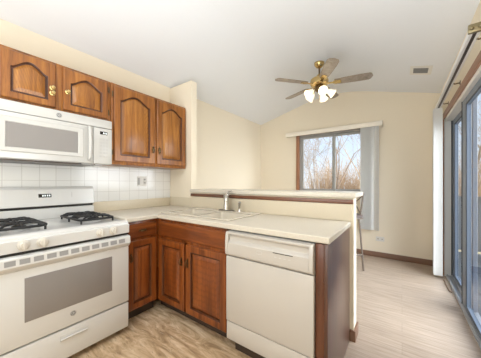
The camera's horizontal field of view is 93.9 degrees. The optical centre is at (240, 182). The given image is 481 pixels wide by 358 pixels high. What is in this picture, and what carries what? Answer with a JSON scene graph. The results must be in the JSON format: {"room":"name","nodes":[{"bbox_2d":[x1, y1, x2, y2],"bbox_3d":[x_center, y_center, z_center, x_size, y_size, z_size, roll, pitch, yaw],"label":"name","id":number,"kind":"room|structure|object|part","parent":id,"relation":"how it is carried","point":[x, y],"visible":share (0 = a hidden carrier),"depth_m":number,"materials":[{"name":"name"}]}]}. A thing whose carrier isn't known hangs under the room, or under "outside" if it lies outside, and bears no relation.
{"room":"kitchen","nodes":[
{"label":"kitchen","id":0,"kind":"room"},
{"bbox_2d":[0,19,260,189],"bbox_3d":[-1.669,-0.040,2.124,0.120,2.500,7.100,0,0,36],"label":"wall","id":1,"kind":"structure","parent":0,"point":[228,144],"depth_m":3.59,"materials":[{"name":"beige paint"}]},
{"bbox_2d":[0,44,109,120],"bbox_3d":[-1.558,-0.753,1.859,0.368,0.383,0.791,0,0,36],"label":"upper cabinet","id":2,"kind":"object","parent":1,"relation":"attached to","point":[26,78],"visible":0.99,"depth_m":1.73,"materials":[{"name":"brown wood"}]},
{"bbox_3d":[-1.536,-0.756,1.640,0.020,0.337,0.300,0,0,36],"label":"door","id":3,"kind":"part","parent":2,"relation":"part of","materials":[{"name":"brown wood"}]},
{"bbox_3d":[-1.535,-0.756,1.639,0.013,0.209,0.172,0,0,36],"label":"raised panel","id":4,"kind":"part","parent":2,"relation":"part of","materials":[{"name":"brown wood"}]},
{"bbox_3d":[-1.323,-0.756,1.937,0.020,0.337,0.336,0,0,36],"label":"door","id":5,"kind":"part","parent":2,"relation":"part of","materials":[{"name":"brown wood"}]},
{"bbox_3d":[-1.322,-0.756,1.936,0.013,0.209,0.208,0,0,36],"label":"raised panel","id":6,"kind":"part","parent":2,"relation":"part of","materials":[{"name":"brown wood"}]},
{"bbox_2d":[0,98,111,166],"bbox_3d":[-1.530,-0.357,1.832,0.430,0.406,0.765,0,0,36],"label":"microwave","id":7,"kind":"object","parent":1,"relation":"attached to","point":[29,134],"visible":1,"depth_m":1.69,"materials":[{"name":"white plastic"}]},
{"bbox_3d":[-1.448,-0.325,1.679,0.030,0.314,0.611,0,0,36],"label":"door","id":8,"kind":"part","parent":7,"relation":"part of","materials":[{"name":"white plastic"}]},
{"bbox_3d":[-1.262,-0.335,1.880,0.051,0.300,0.024,0,0,36],"label":"handle","id":9,"kind":"part","parent":7,"relation":"part of","materials":[{"name":"white plastic"}]},
{"bbox_3d":[-1.224,-0.325,1.991,0.030,0.314,0.150,0,0,36],"label":"control panel","id":10,"kind":"part","parent":7,"relation":"part of","materials":[{"name":"white plastic"}]},
{"bbox_2d":[0,163,169,201],"bbox_3d":[-1.486,0.050,2.269,0.008,0.520,1.849,0,0,36],"label":"wall tile","id":11,"kind":"structure","parent":1,"relation":"attached to","point":[109,183],"depth_m":2.30,"materials":[{"name":"white tile"}]},
{"bbox_2d":[137,176,146,185],"bbox_3d":[-1.175,-0.022,2.686,0.010,0.116,0.116,0,0,36],"label":"wall outlet","id":12,"kind":"object","parent":11,"relation":"attached to","point":[141,180],"visible":1,"depth_m":2.68,"materials":[{"name":"white plastic"}]},
{"bbox_2d":[93,196,190,211],"bbox_3d":[-1.044,0.238,2.511,0.426,0.116,0.939,0,0,36],"label":"backsplash","id":13,"kind":"structure","parent":1,"relation":"attached to","point":[103,206],"depth_m":2.64,"materials":[{"name":"beige laminate"}]},
{"bbox_2d":[104,82,185,169],"bbox_3d":[-1.062,-0.561,2.545,0.371,0.767,0.893,0,0,36],"label":"upper cabinet","id":14,"kind":"object","parent":1,"relation":"attached to","point":[149,132],"visible":0.96,"depth_m":2.38,"materials":[{"name":"brown wood"}]},
{"bbox_3d":[-1.068,-0.567,2.291,0.020,0.717,0.430,0,0,36],"label":"door","id":15,"kind":"part","parent":14,"relation":"part of","materials":[{"name":"brown wood"}]},
{"bbox_3d":[-1.067,-0.567,2.291,0.013,0.569,0.282,0,0,36],"label":"raised panel","id":16,"kind":"part","parent":14,"relation":"part of","materials":[{"name":"brown wood"}]},
{"bbox_3d":[-0.808,-0.567,2.653,0.020,0.717,0.404,0,0,36],"label":"door","id":17,"kind":"part","parent":14,"relation":"part of","materials":[{"name":"brown wood"}]},
{"bbox_3d":[-0.807,-0.567,2.652,0.013,0.569,0.256,0,0,36],"label":"raised panel","id":18,"kind":"part","parent":14,"relation":"part of","materials":[{"name":"brown wood"}]},
{"bbox_2d":[0,0,479,124],"bbox_3d":[-0.403,-1.459,1.226,3.225,0.424,7.360,0,0,36],"label":"ceiling","id":19,"kind":"structure","parent":0,"point":[235,51],"depth_m":2.28,"materials":[{"name":"white paint"}]},
{"bbox_2d":[275,58,372,102],"bbox_3d":[1.091,-1.370,3.030,1.193,0.500,1.176,0,0,36],"label":"ceiling fan","id":20,"kind":"object","parent":19,"relation":"hanging from","point":[319,82],"visible":1,"depth_m":2.91,"materials":[{"name":"gold metal"}]},
{"bbox_3d":[0.664,-1.325,2.919,0.453,0.034,0.135,0,0,-11],"label":"blade","id":21,"kind":"part","parent":20,"relation":"part of","materials":[{"name":"brown wood"}]},
{"bbox_3d":[0.848,-1.325,3.354,0.135,0.034,0.453,0,0,-29],"label":"blade","id":22,"kind":"part","parent":20,"relation":"part of","materials":[{"name":"brown wood"}]},
{"bbox_3d":[0.901,-1.181,2.974,0.118,0.122,0.123,0,0,36],"label":"lamp shade","id":23,"kind":"part","parent":20,"relation":"part of","materials":[{"name":"white glass"}]},
{"bbox_3d":[0.981,-1.181,3.144,0.126,0.122,0.114,0,0,36],"label":"lamp shade","id":24,"kind":"part","parent":20,"relation":"part of","materials":[{"name":"white glass"}]},
{"bbox_3d":[1.052,-1.181,2.853,0.115,0.122,0.125,0,0,36],"label":"lamp shade","id":25,"kind":"part","parent":20,"relation":"part of","materials":[{"name":"white glass"}]},
{"bbox_3d":[1.151,-1.181,3.122,0.119,0.122,0.126,0,0,36],"label":"lamp shade","id":26,"kind":"part","parent":20,"relation":"part of","materials":[{"name":"white glass"}]},
{"bbox_3d":[1.017,-1.325,2.610,0.135,0.034,0.453,0,0,4],"label":"blade","id":27,"kind":"part","parent":20,"relation":"part of","materials":[{"name":"brown wood"}]},
{"bbox_3d":[1.196,-1.181,2.961,0.127,0.122,0.117,0,0,36],"label":"lamp shade","id":28,"kind":"part","parent":20,"relation":"part of","materials":[{"name":"white glass"}]},
{"bbox_3d":[1.321,-1.325,3.311,0.135,0.034,0.453,0,0,40],"label":"blade","id":29,"kind":"part","parent":20,"relation":"part of","materials":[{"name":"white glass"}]},
{"bbox_3d":[1.425,-1.325,2.854,0.453,0.034,0.135,0,0,25],"label":"blade","id":30,"kind":"part","parent":20,"relation":"part of","materials":[{"name":"brown wood"}]},
{"bbox_2d":[410,65,432,74],"bbox_3d":[2.176,-1.359,2.712,0.207,0.060,0.255,0,0,36],"label":"ceiling vent","id":31,"kind":"object","parent":19,"relation":"in","point":[414,70],"visible":1,"depth_m":2.70,"materials":[{"name":"grey metal"}]},
{"bbox_2d":[413,68,428,72],"bbox_3d":[2.175,-1.356,2.713,0.140,0.040,0.145,0,0,36],"label":"grille","id":32,"kind":"object","parent":31,"relation":"attached to","point":[415,70],"depth_m":2.70,"materials":[{"name":"grey metal"}]},
{"bbox_2d":[170,80,355,329],"bbox_3d":[-0.007,-0.030,2.419,2.235,2.480,0.120,0,0,36],"label":"wall","id":33,"kind":"structure","parent":0,"point":[184,95],"depth_m":2.81,"materials":[{"name":"beige paint"}]},
{"bbox_2d":[191,196,351,221],"bbox_3d":[0.126,0.230,2.241,1.788,0.132,0.011,0,0,36],"label":"backsplash","id":34,"kind":"structure","parent":33,"relation":"attached to","point":[330,211],"depth_m":2.04,"materials":[{"name":"beige laminate"}]},
{"bbox_2d":[191,193,352,203],"bbox_3d":[0.124,0.145,2.241,1.810,0.034,0.016,0,0,36],"label":"trim","id":35,"kind":"structure","parent":33,"relation":"attached to","point":[318,200],"depth_m":2.04,"materials":[{"name":"brown wood"}]},
{"bbox_2d":[190,189,362,197],"bbox_3d":[0.236,0.096,2.379,1.830,0.039,0.402,0,0,36],"label":"bar ledge","id":36,"kind":"object","parent":33,"relation":"on","point":[307,193],"visible":1,"depth_m":2.02,"materials":[{"name":"beige laminate"}]},
{"bbox_2d":[350,322,357,342],"bbox_3d":[0.001,1.167,2.413,2.244,0.085,0.148,0,0,36],"label":"baseboard","id":37,"kind":"structure","parent":33,"relation":"attached to","point":[353,333],"depth_m":1.71,"materials":[{"name":"brown wood"}]},
{"bbox_2d":[68,254,480,357],"bbox_3d":[-0.360,1.240,1.183,3.105,0.060,7.100,0,0,36],"label":"floor","id":38,"kind":"structure","parent":0,"point":[404,310],"depth_m":1.87,"materials":[{"name":"brown wood"}]},
{"bbox_2d":[0,186,130,357],"bbox_3d":[-1.404,0.621,1.708,0.773,1.178,0.771,0,0,36],"label":"range","id":39,"kind":"object","parent":38,"relation":"on","point":[64,263],"visible":1,"depth_m":1.51,"materials":[{"name":"white metal"}]},
{"bbox_3d":[-1.460,0.301,1.481,0.110,0.021,0.110,0,0,36],"label":"burner","id":40,"kind":"part","parent":39,"relation":"part of","materials":[{"name":"metal"}]},
{"bbox_3d":[-1.252,0.362,1.300,0.028,0.060,0.060,0,0,36],"label":"knob","id":41,"kind":"part","parent":39,"relation":"part of","materials":[{"name":"beige plastic"}]},
{"bbox_3d":[-1.201,0.362,1.371,0.028,0.060,0.060,0,0,36],"label":"knob","id":42,"kind":"part","parent":39,"relation":"part of","materials":[{"name":"beige plastic"}]},
{"bbox_3d":[-1.145,1.062,1.522,0.032,0.195,0.765,0,0,36],"label":"storage drawer","id":43,"kind":"part","parent":39,"relation":"part of","materials":[{"name":"white metal"}]},
{"bbox_3d":[-1.143,0.685,1.521,0.036,0.534,0.765,0,0,36],"label":"oven door","id":44,"kind":"part","parent":39,"relation":"part of","materials":[{"name":"white metal"}]},
{"bbox_2d":[0,216,127,241],"bbox_3d":[-1.427,0.327,1.725,0.715,0.045,0.771,0,0,36],"label":"cooktop","id":45,"kind":"object","parent":39,"relation":"in","point":[57,225],"depth_m":1.58,"materials":[{"name":"white metal"}]},
{"bbox_3d":[-1.146,0.364,1.522,0.062,0.072,0.765,0,0,36],"label":"control panel","id":46,"kind":"part","parent":39,"relation":"part of","materials":[{"name":"white ceramic"}]},
{"bbox_3d":[-1.117,0.464,1.502,0.034,0.089,0.763,0,0,36],"label":"door handle","id":47,"kind":"part","parent":39,"relation":"part of","materials":[{"name":"white ceramic"}]},
{"bbox_3d":[-1.119,1.024,1.516,0.017,0.019,0.151,0,0,36],"label":"handle","id":48,"kind":"part","parent":39,"relation":"part of","materials":[{"name":"white ceramic"}]},
{"bbox_3d":[-1.012,0.362,1.634,0.028,0.060,0.060,0,0,36],"label":"knob","id":49,"kind":"part","parent":39,"relation":"part of","materials":[{"name":"beige plastic"}]},
{"bbox_3d":[-0.960,0.362,1.707,0.028,0.060,0.060,0,0,36],"label":"knob","id":50,"kind":"part","parent":39,"relation":"part of","materials":[{"name":"beige plastic"}]},
{"bbox_2d":[127,218,157,318],"bbox_3d":[-1.122,0.773,2.191,0.685,0.873,0.324,0,0,36],"label":"base cabinet","id":51,"kind":"object","parent":38,"relation":"on","point":[143,246],"visible":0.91,"depth_m":2.02,"materials":[{"name":"brown wood"}]},
{"bbox_3d":[-0.880,0.420,2.014,0.020,0.124,0.273,0,0,36],"label":"drawer","id":52,"kind":"part","parent":51,"relation":"part of","materials":[{"name":"brown wood"}]},
{"bbox_3d":[-0.879,0.800,2.013,0.013,0.456,0.139,0,0,36],"label":"raised panel","id":53,"kind":"part","parent":51,"relation":"part of","materials":[{"name":"brown wood"}]},
{"bbox_2d":[158,218,230,337],"bbox_3d":[-0.536,0.773,2.301,1.503,0.873,0.632,0,0,36],"label":"base cabinet","id":54,"kind":"object","parent":38,"relation":"on","point":[191,257],"visible":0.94,"depth_m":1.85,"materials":[{"name":"brown wood"}]},
{"bbox_3d":[-0.627,0.812,2.028,0.219,0.440,0.013,0,0,36],"label":"raised panel","id":55,"kind":"part","parent":54,"relation":"part of","materials":[{"name":"brown wood"}]},
{"bbox_3d":[-0.626,0.812,2.029,0.359,0.580,0.020,0,0,36],"label":"door","id":56,"kind":"part","parent":54,"relation":"part of","materials":[{"name":"brown wood"}]},
{"bbox_3d":[-0.436,0.426,1.892,0.820,0.132,0.020,0,0,36],"label":"false drawer","id":57,"kind":"part","parent":54,"relation":"part of","materials":[{"name":"brown wood"}]},
{"bbox_3d":[-0.283,0.812,1.780,0.298,0.440,0.013,0,0,36],"label":"raised panel","id":58,"kind":"part","parent":54,"relation":"part of","materials":[{"name":"brown wood"}]},
{"bbox_3d":[-0.282,0.812,1.782,0.438,0.580,0.020,0,0,36],"label":"door","id":59,"kind":"part","parent":54,"relation":"part of","materials":[{"name":"brown wood"}]},
{"bbox_2d":[93,196,351,243],"bbox_3d":[-0.318,0.249,1.989,2.214,0.170,0.939,0,0,36],"label":"countertop","id":60,"kind":"structure","parent":54,"relation":"on","point":[319,230],"depth_m":1.92,"materials":[{"name":"beige laminate"}]},
{"bbox_2d":[161,207,260,220],"bbox_3d":[-0.299,0.376,2.179,0.860,0.184,0.500,0,0,36],"label":"sink","id":61,"kind":"object","parent":60,"relation":"in","point":[215,214],"visible":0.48,"depth_m":2.22,"materials":[{"name":"beige ceramic"}]},
{"bbox_3d":[-0.483,0.382,2.275,0.380,0.173,0.370,0,0,36],"label":"bowl","id":62,"kind":"part","parent":61,"relation":"part of","materials":[{"name":"beige"}]},
{"bbox_3d":[-0.150,0.382,2.035,0.380,0.173,0.370,0,0,36],"label":"bowl","id":63,"kind":"part","parent":61,"relation":"part of","materials":[{"name":"beige ceramic"}]},
{"bbox_2d":[237,202,241,211],"bbox_3d":[-0.010,0.235,2.227,0.051,0.102,0.053,0,0,36],"label":"sprayer","id":64,"kind":"object","parent":61,"relation":"on","point":[239,203],"visible":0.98,"depth_m":2.22,"materials":[{"name":"silver metal"}]},
{"bbox_2d":[218,190,234,210],"bbox_3d":[-0.127,0.180,2.266,0.138,0.210,0.294,0,0,-19],"label":"faucet","id":65,"kind":"object","parent":60,"relation":"on","point":[226,195],"visible":1,"depth_m":2.30,"materials":[{"name":"silver metal"}]},
{"bbox_3d":[-0.147,0.188,2.322,0.068,0.172,0.068,0,0,36],"label":"post","id":66,"kind":"part","parent":65,"relation":"part of","materials":[{"name":"silver metal"}]},
{"bbox_2d":[225,230,315,357],"bbox_3d":[0.327,0.776,1.666,0.622,0.868,0.634,0,0,36],"label":"dishwasher","id":67,"kind":"object","parent":38,"relation":"on","point":[271,280],"visible":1,"depth_m":1.39,"materials":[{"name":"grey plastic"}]},
{"bbox_3d":[0.156,0.427,1.429,0.622,0.166,0.050,0,0,36],"label":"control panel","id":68,"kind":"part","parent":67,"relation":"part of","materials":[{"name":"white plastic"}]},
{"bbox_3d":[0.161,1.042,1.435,0.618,0.125,0.031,0,0,36],"label":"kick panel","id":69,"kind":"part","parent":67,"relation":"part of","materials":[{"name":"white metal"}]},
{"bbox_2d":[316,227,349,357],"bbox_3d":[0.627,0.773,1.487,0.066,0.873,0.622,0,0,36],"label":"end panel","id":70,"kind":"object","parent":38,"relation":"on","point":[332,259],"visible":0.87,"depth_m":1.32,"materials":[{"name":"brown wood"}]},
{"bbox_2d":[356,193,363,270],"bbox_3d":[1.492,0.666,3.250,0.429,1.089,0.402,0,0,-9],"label":"bar stool","id":71,"kind":"object","parent":38,"relation":"on","point":[358,216],"visible":0.25,"depth_m":3.10,"materials":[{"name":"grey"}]},
{"bbox_3d":[1.665,0.306,3.278,0.079,0.367,0.382,0,0,-9],"label":"backrest","id":72,"kind":"part","parent":71,"relation":"part of","materials":[{"name":"brown wood"}]},
{"bbox_3d":[1.672,0.849,3.108,0.076,0.724,0.024,0,0,36],"label":"leg","id":73,"kind":"part","parent":71,"relation":"part of","materials":[{"name":"brown metal"}]},
{"bbox_2d":[261,91,440,259],"bbox_3d":[1.704,-0.206,4.157,2.985,2.831,0.140,0,0,36],"label":"wall","id":74,"kind":"structure","parent":0,"point":[406,132],"depth_m":3.59,"materials":[{"name":"beige paint"}]},
{"bbox_2d":[296,128,359,190],"bbox_3d":[1.697,-0.375,4.125,1.380,1.230,0.140,0,0,36],"label":"window","id":75,"kind":"structure","parent":74,"relation":"in","point":[299,139],"depth_m":4.28,"materials":[{"name":"grey"}]},
{"bbox_3d":[1.480,-0.375,4.293,0.638,1.050,0.030,0,0,36],"label":"sash","id":76,"kind":"part","parent":75,"relation":"part of","materials":[{"name":"grey"}]},
{"bbox_2d":[286,120,382,230],"bbox_3d":[1.606,-0.113,4.075,1.650,1.766,0.103,0,0,36],"label":"vertical blind","id":77,"kind":"object","parent":75,"relation":"attached to","point":[369,131],"visible":1,"depth_m":3.70,"materials":[{"name":"beige"}]},
{"bbox_3d":[1.956,-0.375,3.995,0.613,1.050,0.028,0,0,36],"label":"sash","id":78,"kind":"part","parent":75,"relation":"part of","materials":[{"name":"grey"}]},
{"bbox_2d":[376,236,383,241],"bbox_3d":[2.272,0.912,3.658,0.116,0.072,0.007,0,0,36],"label":"wall outlet","id":79,"kind":"object","parent":74,"relation":"attached to","point":[377,237],"visible":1,"depth_m":3.66,"materials":[{"name":"white plastic"}]},
{"bbox_2d":[356,248,432,265],"bbox_3d":[1.661,1.167,4.093,2.980,0.085,0.014,0,0,36],"label":"baseboard","id":80,"kind":"structure","parent":74,"relation":"attached to","point":[365,252],"depth_m":3.51,"materials":[{"name":"brown wood"}]},
{"bbox_2d":[441,0,480,112],"bbox_3d":[0.893,-0.080,0.368,0.120,2.580,7.240,0,0,36],"label":"wall","id":81,"kind":"structure","parent":0,"point":[476,49],"depth_m":1.90,"materials":[{"name":"beige paint"}]},
{"bbox_2d":[433,22,480,275],"bbox_3d":[2.036,0.087,2.165,0.120,2.185,1.908,0,0,36],"label":"vertical blind","id":82,"kind":"object","parent":81,"relation":"attached to","point":[474,30],"visible":1,"depth_m":2.85,"materials":[{"name":"white"}]},
{"bbox_2d":[443,51,480,349],"bbox_3d":[2.055,0.155,2.002,0.136,2.110,2.390,0,0,36],"label":"door","id":83,"kind":"structure","parent":81,"relation":"in","point":[463,107],"depth_m":2.08,"materials":[{"name":"grey paint"}]},
{"bbox_3d":[2.058,0.190,2.000,0.112,2.040,2.250,0,0,36],"label":"frame","id":84,"kind":"part","parent":83,"relation":"part of","materials":[{"name":"brown paint"}]},
{"bbox_3d":[2.425,0.193,2.450,0.034,1.965,1.010,0,0,36],"label":"sliding panel","id":85,"kind":"part","parent":83,"relation":"part of","materials":[{"name":"grey"}]},
{"bbox_3d":[1.792,0.193,1.649,0.034,1.965,1.290,0,0,36],"label":"sliding panel","id":86,"kind":"part","parent":83,"relation":"part of","materials":[{"name":"grey"}]},
{"bbox_2d":[458,251,480,316],"bbox_3d":[3.293,1.285,1.482,2.458,0.030,5.250,0,0,36],"label":"deck","id":87,"kind":"object","parent":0,"point":[459,253],"visible":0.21,"depth_m":3.12,"materials":[{"name":"grey"}]},
{"bbox_2d":[458,196,480,251],"bbox_3d":[4.793,0.755,3.525,2.469,1.030,0.120,0,0,36],"label":"deck railing","id":88,"kind":"object","parent":87,"relation":"on","point":[459,197],"visible":0.03,"depth_m":3.95,"materials":[{"name":"grey"}]},
{"bbox_3d":[4.765,1.160,3.545,2.400,0.100,0.040,0,0,36],"label":"rail","id":89,"kind":"part","parent":88,"relation":"part of","materials":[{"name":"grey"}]},
{"label":"outside","id":90,"kind":"structure","parent":0,"visible":0},
{"bbox_3d":[21.771,2.460,30.287,80.000,0.100,65.400,0,0,36],"label":"ground","id":91,"kind":"structure","parent":90,"visible":0},
{"bbox_2d":[304,140,322,185],"bbox_3d":[4.989,-1.284,17.486,5.216,7.404,6.716,0,0,-2],"label":"bare tree","id":92,"kind":"object","parent":91,"relation":"on","point":[308,140],"visible":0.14,"depth_m":19.01,"materials":[{"name":"beige plant"}]},
{"bbox_2d":[304,137,331,188],"bbox_3d":[3.524,-1.379,11.593,3.880,7.585,5.624,0,0,10],"label":"bare tree","id":93,"kind":"object","parent":91,"relation":"on","point":[317,141],"visible":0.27,"depth_m":10.51,"materials":[{"name":"grey plant"}]},
{"bbox_2d":[304,135,347,188],"bbox_3d":[7.827,-2.719,21.683,7.152,10.273,5.770,0,0,-6],"label":"bare tree","id":94,"kind":"object","parent":91,"relation":"on","point":[346,135],"visible":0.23,"depth_m":22.66,"materials":[{"name":"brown plant"}]},
{"bbox_2d":[304,134,359,188],"bbox_3d":[4.155,-0.828,8.528,6.033,6.478,2.843,0,0,-15],"label":"bare tree","id":95,"kind":"object","parent":91,"relation":"on","point":[339,143],"visible":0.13,"depth_m":8.92,"materials":[{"name":"brown plant"}]},
{"bbox_2d":[321,134,359,188],"bbox_3d":[8.740,-2.139,15.947,7.965,9.128,5.091,0,0,-30],"label":"bare tree","id":96,"kind":"object","parent":91,"relation":"on","point":[342,142],"visible":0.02,"depth_m":15.62,"materials":[{"name":"beige plant"}]},
{"bbox_2d":[304,142,480,196],"bbox_3d":[14.765,-0.666,22.240,17.962,6.178,7.052,0,0,36],"label":"undergrowth","id":97,"kind":"object","parent":91,"relation":"on","point":[327,178],"visible":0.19,"depth_m":24.07,"materials":[{"name":"brown plant"}]},
{"bbox_2d":[458,106,480,187],"bbox_3d":[8.066,-1.507,7.861,3.839,7.849,6.113,0,0,-8],"label":"bare tree","id":98,"kind":"object","parent":91,"relation":"on","point":[479,153],"visible":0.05,"depth_m":7.78,"materials":[{"name":"brown plant"}]},
{"bbox_2d":[458,100,480,188],"bbox_3d":[12.434,-1.935,11.337,6.926,8.705,6.229,0,0,13],"label":"bare tree","id":99,"kind":"object","parent":91,"relation":"on","point":[479,100],"visible":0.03,"depth_m":10.62,"materials":[{"name":"grey plant"}]}
]}

